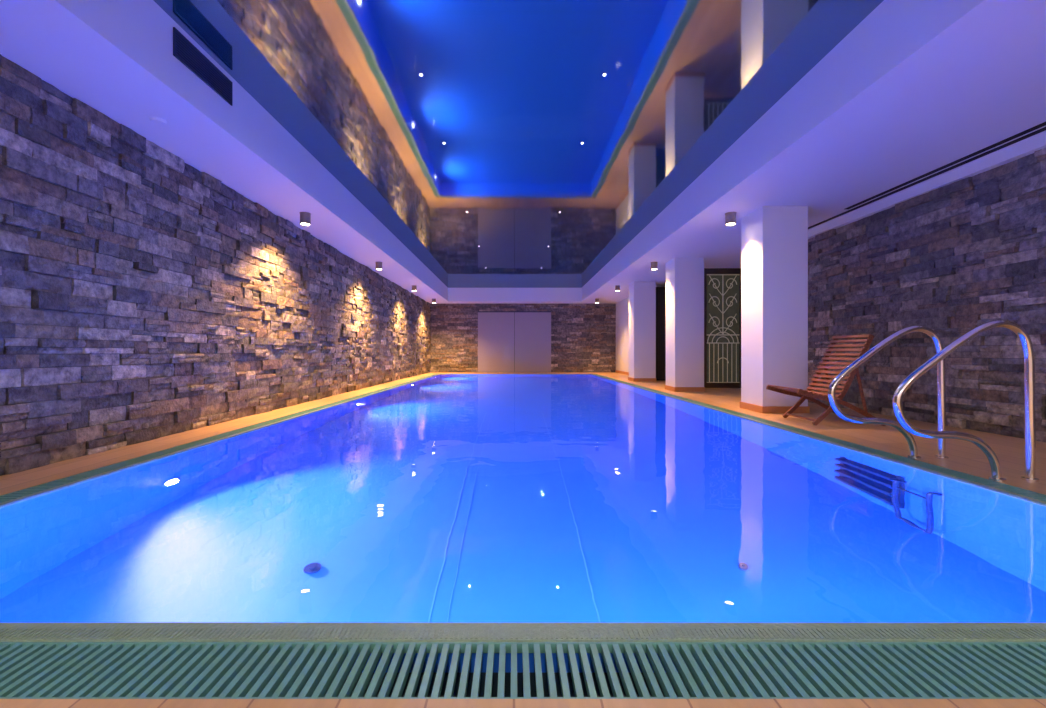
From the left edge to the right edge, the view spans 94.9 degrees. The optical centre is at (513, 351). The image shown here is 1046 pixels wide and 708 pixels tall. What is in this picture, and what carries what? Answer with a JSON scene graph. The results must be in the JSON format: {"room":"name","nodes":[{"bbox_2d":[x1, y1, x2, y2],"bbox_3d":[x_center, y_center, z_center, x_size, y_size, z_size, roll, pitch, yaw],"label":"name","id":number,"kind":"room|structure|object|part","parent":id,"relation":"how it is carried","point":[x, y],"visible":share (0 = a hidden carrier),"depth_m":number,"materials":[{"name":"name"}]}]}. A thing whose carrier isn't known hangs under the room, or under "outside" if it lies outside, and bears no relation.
{"room":"spa","nodes":[
{"label":"spa","id":0,"kind":"room"},
{"bbox_2d":[0,54,430,475],"bbox_3d":[-3.371,-0.903,8.450,0.239,3.407,20.900,0,0,0],"label":"wall","id":1,"kind":"structure","parent":0,"point":[144,297],"depth_m":4.28,"materials":[{"name":"stone"}]},
{"bbox_2d":[419,73,606,246],"bbox_3d":[-0.010,-2.421,8.995,1.636,0.008,9.646,0,0,0],"label":"lights","id":2,"kind":"object","parent":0,"point":[421,74],"depth_m":4.20},
{"bbox_2d":[0,0,1045,303],"bbox_3d":[1.305,-2.266,8.550,9.590,0.718,21.100,0,0,0],"label":"ceiling","id":3,"kind":"structure","parent":0,"point":[917,88],"depth_m":4.13,"materials":[{"name":"white paint"}]},
{"bbox_2d":[149,117,166,125],"bbox_3d":[-2.930,-1.897,3.950,0.120,0.020,0.120,0,0,0],"label":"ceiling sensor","id":4,"kind":"object","parent":3,"relation":"attached to","point":[155,120],"depth_m":3.93,"materials":[{"name":"plastic"}]},
{"bbox_2d":[173,27,231,105],"bbox_3d":[-2.481,-2.268,3.860,0.012,0.205,0.720,0,0,0],"label":"ceiling vent","id":5,"kind":"object","parent":3,"relation":"in","point":[184,50],"visible":1,"depth_m":3.80,"materials":[{"name":"grey metal"}]},
{"bbox_2d":[299,212,310,225],"bbox_3d":[-2.870,-1.831,6.600,0.150,0.152,0.150,0,0,0],"label":"ceiling spotlight","id":6,"kind":"object","parent":3,"relation":"attached to","point":[305,217],"depth_m":6.55,"materials":[{"name":"grey metal"}]},
{"bbox_2d":[376,262,382,269],"bbox_3d":[-2.870,-1.831,10.200,0.150,0.152,0.150,0,0,0],"label":"ceiling spotlight","id":7,"kind":"object","parent":3,"relation":"attached to","point":[378,264],"depth_m":10.14,"materials":[{"name":"grey metal"}]},
{"bbox_2d":[154,0,883,287],"bbox_3d":[0.031,-2.450,8.300,5.037,0.050,19.600,0,0,0],"label":"ceiling","id":8,"kind":"structure","parent":3,"relation":"attached to","point":[513,90],"depth_m":4.61,"materials":[{"name":"white paint"}]},
{"bbox_2d":[651,262,657,269],"bbox_3d":[2.980,-1.831,10.200,0.150,0.152,0.150,0,0,0],"label":"ceiling spotlight","id":9,"kind":"object","parent":3,"relation":"attached to","point":[654,265],"depth_m":10.14,"materials":[{"name":"grey metal"}]},
{"bbox_2d":[725,212,736,225],"bbox_3d":[2.980,-1.831,6.600,0.150,0.152,0.150,0,0,0],"label":"ceiling spotlight","id":10,"kind":"object","parent":3,"relation":"attached to","point":[730,217],"depth_m":6.55,"materials":[{"name":"grey metal"}]},
{"bbox_2d":[808,122,1045,238],"bbox_3d":[4.555,-1.853,3.500,0.310,0.107,11.000,0,0,0],"label":"linear air slot","id":11,"kind":"object","parent":3,"relation":"attached to","point":[1028,147],"visible":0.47,"depth_m":5.08,"materials":[{"name":"black"}]},
{"bbox_2d":[0,372,1045,707],"bbox_3d":[1.205,0.860,8.450,9.390,0.120,20.900,0,0,0],"label":"floor","id":12,"kind":"structure","parent":0,"point":[966,457],"depth_m":3.30,"materials":[{"name":"beige tile"}]},
{"bbox_2d":[0,374,1045,698],"bbox_3d":[0.060,1.524,9.354,5.880,1.452,16.493,0,0,0],"label":"swimming pool","id":13,"kind":"object","parent":12,"relation":"in","point":[9,631],"depth_m":1.28,"materials":[{"name":"ceramic"}]},
{"bbox_2d":[0,374,1045,621],"bbox_3d":[0.060,0.812,9.410,5.480,0.001,15.980,0,0,0],"label":"pool water","id":14,"kind":"object","parent":13,"relation":"in","point":[442,497],"visible":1,"depth_m":2.23,"materials":[{"name":"blue liquid"}]},
{"bbox_3d":[0.060,0.817,9.355,5.860,0.027,16.489,0,0,0],"label":"overflow grate","id":15,"kind":"part","parent":13,"relation":"part of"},
{"bbox_2d":[628,282,655,381],"bbox_3d":[3.545,-0.553,13.300,0.620,2.707,0.630,0,0,0],"label":"column","id":16,"kind":"structure","parent":12,"relation":"on","point":[642,295],"depth_m":13.00,"materials":[{"name":"white paint"}]},
{"bbox_2d":[665,258,704,391],"bbox_3d":[3.545,-0.553,9.990,0.620,2.707,0.630,0,0,0],"label":"column","id":17,"kind":"structure","parent":12,"relation":"on","point":[684,276],"depth_m":9.69,"materials":[{"name":"white paint"}]},
{"bbox_2d":[740,206,809,412],"bbox_3d":[3.545,-0.553,6.570,0.620,2.707,0.630,0,0,0],"label":"column","id":18,"kind":"structure","parent":12,"relation":"on","point":[774,239],"depth_m":6.27,"materials":[{"name":"white paint"}]},
{"bbox_2d":[766,334,885,425],"bbox_3d":[3.552,0.308,5.520,0.963,1.002,0.664,0,0,0],"label":"deck chair","id":19,"kind":"object","parent":12,"relation":"on","point":[808,394],"visible":0.89,"depth_m":5.45,"materials":[{"name":"brown wood"}]},
{"bbox_2d":[828,325,948,458],"bbox_3d":[2.818,0.300,3.620,0.893,1.001,0.080,0,0,0],"label":"pool handrail","id":20,"kind":"object","parent":12,"relation":"on","point":[941,384],"visible":0.93,"depth_m":3.60,"materials":[{"name":"silver metal"}]},
{"bbox_2d":[892,320,1038,481],"bbox_3d":[2.818,0.300,3.000,0.893,1.001,0.080,0,0,0],"label":"pool handrail","id":21,"kind":"object","parent":12,"relation":"on","point":[1027,347],"visible":1,"depth_m":2.98,"materials":[{"name":"silver metal"}]},
{"bbox_2d":[430,303,615,371],"bbox_3d":[1.305,-0.903,18.966,9.590,3.407,0.268,0,0,0],"label":"wall","id":22,"kind":"structure","parent":0,"point":[583,336],"depth_m":18.88,"materials":[{"name":"stone"}]},
{"bbox_2d":[478,311,550,371],"bbox_3d":[0.020,-0.405,18.900,2.880,2.390,0.080,0,0,0],"label":"door","id":23,"kind":"structure","parent":22,"relation":"in","point":[508,341],"depth_m":18.87,"materials":[{"name":"grey paint"}]},
{"bbox_2d":[616,284,660,371],"bbox_3d":[5.000,-0.553,13.850,2.200,2.707,10.100,0,0,0],"label":"wall","id":24,"kind":"structure","parent":0,"point":[622,307],"depth_m":17.69,"materials":[{"name":"white paint"}]},
{"bbox_2d":[615,370,628,374],"bbox_3d":[3.993,0.755,16.250,0.015,0.090,5.200,0,0,0],"label":"baseboard","id":25,"kind":"structure","parent":24,"relation":"attached to","point":[616,371],"depth_m":17.63,"materials":[{"name":"brown wood"}]},
{"bbox_2d":[656,287,665,380],"bbox_3d":[4.235,-0.510,13.470,0.750,2.620,0.080,0,0,0],"label":"door","id":26,"kind":"structure","parent":24,"relation":"in","point":[660,291],"depth_m":13.45,"materials":[{"name":"black"}]},
{"bbox_2d":[704,268,740,387],"bbox_3d":[4.650,-0.530,10.700,0.920,2.660,0.080,0,0,0],"label":"door","id":27,"kind":"structure","parent":24,"relation":"in","point":[722,286],"depth_m":10.70,"materials":[{"name":"black metal"}]},
{"bbox_2d":[808,148,1045,441],"bbox_3d":[4.761,-0.553,3.500,0.238,2.707,11.000,0,0,0],"label":"wall","id":28,"kind":"structure","parent":0,"point":[951,260],"depth_m":5.17,"materials":[{"name":"stone"}]}
]}

